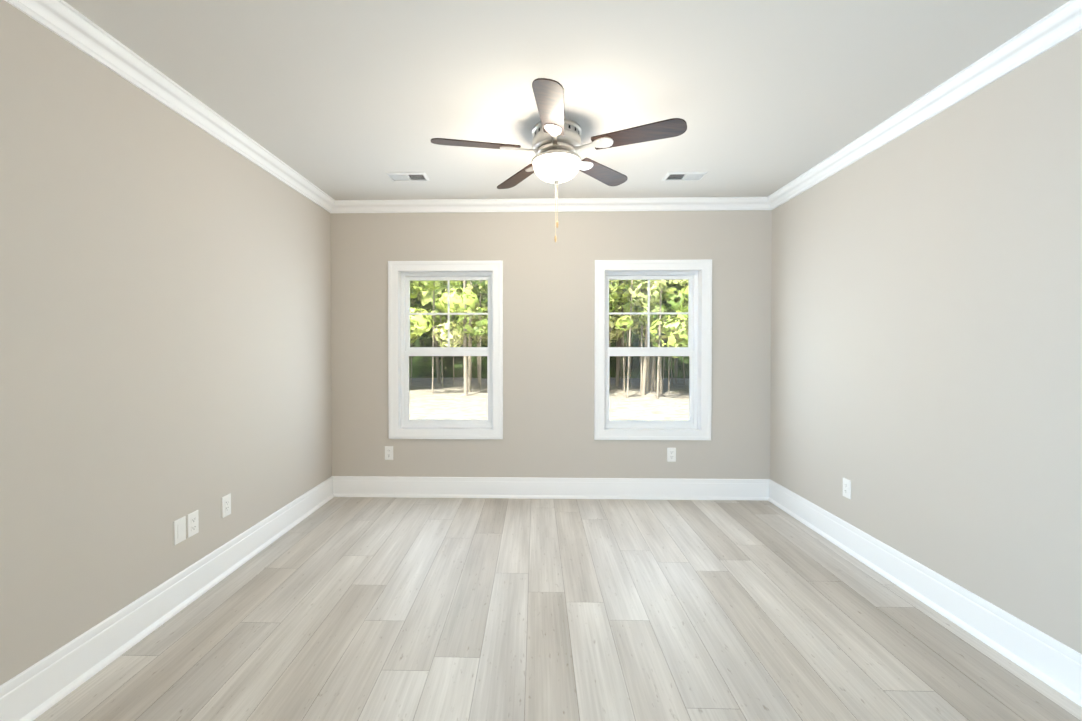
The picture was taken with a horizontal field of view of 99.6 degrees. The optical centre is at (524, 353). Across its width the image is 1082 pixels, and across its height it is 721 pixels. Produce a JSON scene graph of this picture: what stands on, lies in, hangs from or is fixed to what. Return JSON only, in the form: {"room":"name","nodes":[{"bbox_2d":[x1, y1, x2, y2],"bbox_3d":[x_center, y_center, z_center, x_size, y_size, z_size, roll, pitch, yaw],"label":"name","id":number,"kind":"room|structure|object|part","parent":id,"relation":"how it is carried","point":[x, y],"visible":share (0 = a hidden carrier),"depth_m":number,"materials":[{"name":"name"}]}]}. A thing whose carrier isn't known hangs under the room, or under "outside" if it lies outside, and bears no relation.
{"room":"empty bedroom","nodes":[
{"label":"empty bedroom","id":0,"kind":"room"},
{"bbox_2d":[0,0,331,684],"bbox_3d":[-1.775,0.018,0.300,0.160,2.440,7.343,0,1,1],"label":"wall","id":1,"kind":"structure","parent":0,"point":[165,317],"depth_m":1.92,"materials":[{"name":"beige paint"}]},
{"bbox_2d":[0,476,335,720],"bbox_3d":[-1.679,1.155,0.312,0.031,0.166,7.023,0,1,1],"label":"baseboard","id":2,"kind":"structure","parent":1,"relation":"attached to","point":[42,686],"depth_m":1.93,"materials":[{"name":"white wood"}]},
{"bbox_2d":[5,0,336,212],"bbox_3d":[-1.659,-1.159,0.282,0.072,0.086,7.023,0,1,1],"label":"crown molding","id":3,"kind":"structure","parent":1,"relation":"attached to","point":[64,20],"depth_m":1.99,"materials":[{"name":"white wood"}]},
{"bbox_2d":[174,516,185,545],"bbox_3d":[-1.645,0.848,2.185,0.006,0.114,0.070,0,1,1],"label":"electrical outlet","id":4,"kind":"object","parent":1,"relation":"attached to","point":[179,530],"visible":1,"depth_m":2.18,"materials":[{"name":"white plastic"}]},
{"bbox_2d":[187,510,198,537],"bbox_3d":[-1.643,0.847,2.269,0.007,0.114,0.070,0,1,1],"label":"electrical outlet","id":5,"kind":"object","parent":1,"relation":"attached to","point":[192,523],"visible":1,"depth_m":2.26,"materials":[{"name":"white plastic"}]},
{"bbox_2d":[222,493,230,517],"bbox_3d":[-1.637,0.839,2.514,0.007,0.114,0.070,0,1,1],"label":"electrical outlet","id":6,"kind":"object","parent":1,"relation":"attached to","point":[226,505],"visible":1,"depth_m":2.51,"materials":[{"name":"white plastic"}]},
{"bbox_2d":[409,280,681,360],"bbox_3d":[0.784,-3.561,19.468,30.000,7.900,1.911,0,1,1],"label":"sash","id":7,"kind":"object","parent":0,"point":[420,305],"depth_m":19.67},
{"bbox_2d":[415,280,684,346],"bbox_3d":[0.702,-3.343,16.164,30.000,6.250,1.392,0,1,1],"label":"window panes","id":8,"kind":"object","parent":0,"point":[616,282],"depth_m":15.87,"materials":[{"name":"clear glass"}]},
{"bbox_2d":[331,210,771,478],"bbox_3d":[0.203,-0.028,3.843,3.618,2.440,0.160,0,1,1],"label":"wall","id":9,"kind":"structure","parent":0,"point":[548,348],"depth_m":3.76,"materials":[{"name":"beige paint"}]},
{"bbox_2d":[385,446,392,459],"bbox_3d":[-1.126,0.831,3.804,0.070,0.114,0.007,0,1,1],"label":"electrical outlet","id":10,"kind":"object","parent":9,"relation":"attached to","point":[388,452],"visible":1,"depth_m":3.80,"materials":[{"name":"white plastic"}]},
{"bbox_2d":[388,260,502,438],"bbox_3d":[-0.648,-0.027,3.853,0.949,1.472,0.179,0,1,1],"label":"window","id":11,"kind":"structure","parent":9,"relation":"in","point":[496,268],"depth_m":3.79,"materials":[{"name":"clear glass"}]},
{"bbox_2d":[398,271,492,428],"bbox_3d":[-0.649,-0.027,3.825,0.813,1.336,0.082,0,1,1],"label":"liner","id":12,"kind":"object","parent":11,"relation":"attached to","point":[400,423],"visible":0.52,"depth_m":3.83,"materials":[{"name":"white wood"}]},
{"bbox_3d":[-0.647,-0.028,3.903,0.813,1.336,0.078,0,1,1],"label":"main window frame","id":13,"kind":"part","parent":11,"relation":"part of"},
{"bbox_3d":[-0.648,0.290,3.885,0.731,0.622,0.036,0,1,1],"label":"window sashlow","id":14,"kind":"part","parent":11,"relation":"part of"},
{"bbox_3d":[-0.647,-0.331,3.914,0.731,0.649,0.029,0,1,1],"label":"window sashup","id":15,"kind":"part","parent":11,"relation":"part of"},
{"bbox_2d":[410,280,487,346],"bbox_3d":[-0.647,-0.338,3.914,0.673,0.573,0.009,0,1,1],"label":"window grille","id":16,"kind":"object","parent":11,"relation":"attached to","point":[448,313],"visible":1,"depth_m":3.91,"materials":[{"name":"white plastic"}]},
{"bbox_2d":[337,197,764,212],"bbox_3d":[0.206,-1.203,3.711,3.450,0.086,0.072,0,1,1],"label":"crown molding","id":17,"kind":"structure","parent":9,"relation":"attached to","point":[666,203],"depth_m":3.71,"materials":[{"name":"white wood"}]},
{"bbox_2d":[336,476,767,500],"bbox_3d":[0.206,1.110,3.762,3.510,0.166,0.031,0,1,1],"label":"baseboard","id":18,"kind":"structure","parent":9,"relation":"attached to","point":[346,486],"depth_m":3.76,"materials":[{"name":"white wood"}]},
{"bbox_2d":[594,259,711,439],"bbox_3d":[1.053,-0.026,3.810,0.949,1.472,0.179,0,1,1],"label":"window","id":19,"kind":"structure","parent":9,"relation":"in","point":[704,266],"depth_m":3.74,"materials":[{"name":"clear glass"}]},
{"bbox_3d":[1.055,-0.331,3.871,0.731,0.649,0.029,0,1,1],"label":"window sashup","id":20,"kind":"part","parent":19,"relation":"part of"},
{"bbox_2d":[609,279,688,346],"bbox_3d":[1.055,-0.338,3.871,0.673,0.573,0.009,0,1,1],"label":"window grille","id":21,"kind":"object","parent":19,"relation":"attached to","point":[648,333],"visible":1,"depth_m":3.87,"materials":[{"name":"white plastic"}]},
{"bbox_3d":[1.054,0.290,3.843,0.731,0.622,0.036,0,1,1],"label":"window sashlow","id":22,"kind":"part","parent":19,"relation":"part of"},
{"bbox_3d":[1.054,-0.027,3.861,0.813,1.336,0.078,0,1,1],"label":"main window frame","id":23,"kind":"part","parent":19,"relation":"part of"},
{"bbox_2d":[605,270,700,429],"bbox_3d":[1.052,-0.026,3.783,0.813,1.336,0.082,0,1,1],"label":"liner","id":24,"kind":"object","parent":19,"relation":"attached to","point":[699,355],"visible":0.52,"depth_m":3.78,"materials":[{"name":"white wood"}]},
{"bbox_2d":[667,448,675,461],"bbox_3d":[1.208,0.832,3.746,0.070,0.114,0.007,0,1,1],"label":"electrical outlet","id":25,"kind":"object","parent":9,"relation":"attached to","point":[671,454],"visible":1,"depth_m":3.74,"materials":[{"name":"white plastic"}]},
{"bbox_2d":[33,497,1081,720],"bbox_3d":[0.113,1.299,0.270,3.938,0.120,7.343,0,1,1],"label":"floor","id":26,"kind":"structure","parent":0,"point":[408,609],"depth_m":1.99,"materials":[{"name":"beige wood"}]},
{"bbox_2d":[64,0,1069,199],"bbox_3d":[0.113,-1.261,0.236,3.938,0.120,7.343,0,1,1],"label":"ceiling","id":27,"kind":"structure","parent":0,"point":[346,99],"depth_m":2.01,"materials":[{"name":"white paint"}]},
{"bbox_2d":[386,172,429,180],"bbox_3d":[-0.811,-1.234,3.199,0.270,0.011,0.150,0,1,1],"label":"ceiling vent","id":28,"kind":"object","parent":27,"relation":"in","point":[408,176],"visible":1,"depth_m":3.19,"materials":[{"name":"white metal"}]},
{"bbox_2d":[430,78,686,241],"bbox_3d":[0.159,-0.922,2.491,1.304,0.616,1.284,0,1,1],"label":"ceiling fan","id":29,"kind":"object","parent":27,"relation":"attached to","point":[557,146],"visible":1,"depth_m":2.41,"materials":[{"name":"brown wood"}]},
{"bbox_3d":[-0.256,-1.117,2.442,0.476,0.034,0.202,0,1,1],"label":"blade","id":30,"kind":"part","parent":29,"relation":"part of","materials":[{"name":"brown wood"}]},
{"bbox_3d":[-0.031,-1.123,2.912,0.315,0.034,0.446,0,1,1],"label":"blade","id":31,"kind":"part","parent":29,"relation":"part of","materials":[{"name":"brown wood"}]},
{"bbox_3d":[0.117,-1.113,2.086,0.162,0.034,0.478,0,1,1],"label":"blade","id":32,"kind":"part","parent":29,"relation":"part of","materials":[{"name":"brown wood"}]},
{"bbox_3d":[0.179,-1.003,2.527,0.262,0.102,0.262,0,1,1],"label":"lamp shade","id":33,"kind":"part","parent":29,"relation":"part of","materials":[{"name":"white glass"}]},
{"bbox_3d":[0.481,-1.123,2.845,0.378,0.034,0.404,0,1,1],"label":"blade","id":34,"kind":"part","parent":29,"relation":"part of","materials":[{"name":"brown wood"}]},
{"bbox_3d":[0.577,-1.116,2.336,0.460,0.034,0.280,0,1,1],"label":"blade","id":35,"kind":"part","parent":29,"relation":"part of","materials":[{"name":"brown wood"}]},
{"bbox_2d":[662,172,707,180],"bbox_3d":[1.119,-1.234,3.191,0.270,0.011,0.150,0,1,1],"label":"ceiling vent","id":36,"kind":"object","parent":27,"relation":"in","point":[674,176],"visible":1,"depth_m":3.18,"materials":[{"name":"white metal"}]},
{"bbox_2d":[770,31,1081,653],"bbox_3d":[2.002,0.019,0.206,0.160,2.440,7.343,0,1,1],"label":"wall","id":37,"kind":"structure","parent":0,"point":[926,342],"depth_m":2.08,"materials":[{"name":"beige paint"}]},
{"bbox_2d":[843,478,850,498],"bbox_3d":[1.983,0.831,2.810,0.007,0.115,0.070,0,1,1],"label":"electrical outlet","id":38,"kind":"object","parent":37,"relation":"attached to","point":[846,488],"visible":1,"depth_m":2.80,"materials":[{"name":"white plastic"}]},
{"bbox_2d":[765,0,1081,209],"bbox_3d":[1.886,-1.158,0.193,0.072,0.086,7.023,0,1,1],"label":"crown molding","id":39,"kind":"structure","parent":37,"relation":"attached to","point":[1064,22],"depth_m":2.05,"materials":[{"name":"white wood"}]},
{"bbox_2d":[768,479,1081,706],"bbox_3d":[1.906,1.156,0.223,0.031,0.166,7.023,0,1,1],"label":"baseboard","id":40,"kind":"structure","parent":37,"relation":"attached to","point":[1056,664],"depth_m":2.07,"materials":[{"name":"white wood"}]},
{"label":"outside","id":41,"kind":"structure","parent":0,"visible":0},
{"bbox_2d":[409,377,688,419],"bbox_3d":[1.594,1.178,31.934,85.000,0.100,55.997,0,1,1],"label":"ground","id":42,"kind":"structure","parent":41,"point":[462,415],"depth_m":13.01,"materials":[{"name":"beige sand"}]},
{"bbox_2d":[409,280,687,398],"bbox_3d":[0.707,-3.058,16.352,30.000,8.826,9.053,0,1,1],"label":"trees","id":43,"kind":"object","parent":42,"relation":"on","point":[658,302],"depth_m":14.90,"materials":[{"name":"green plant"}]},
{"bbox_2d":[409,282,688,378],"bbox_3d":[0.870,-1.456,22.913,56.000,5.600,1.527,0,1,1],"label":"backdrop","id":44,"kind":"object","parent":42,"relation":"on","point":[425,362],"depth_m":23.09,"materials":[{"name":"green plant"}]}
]}

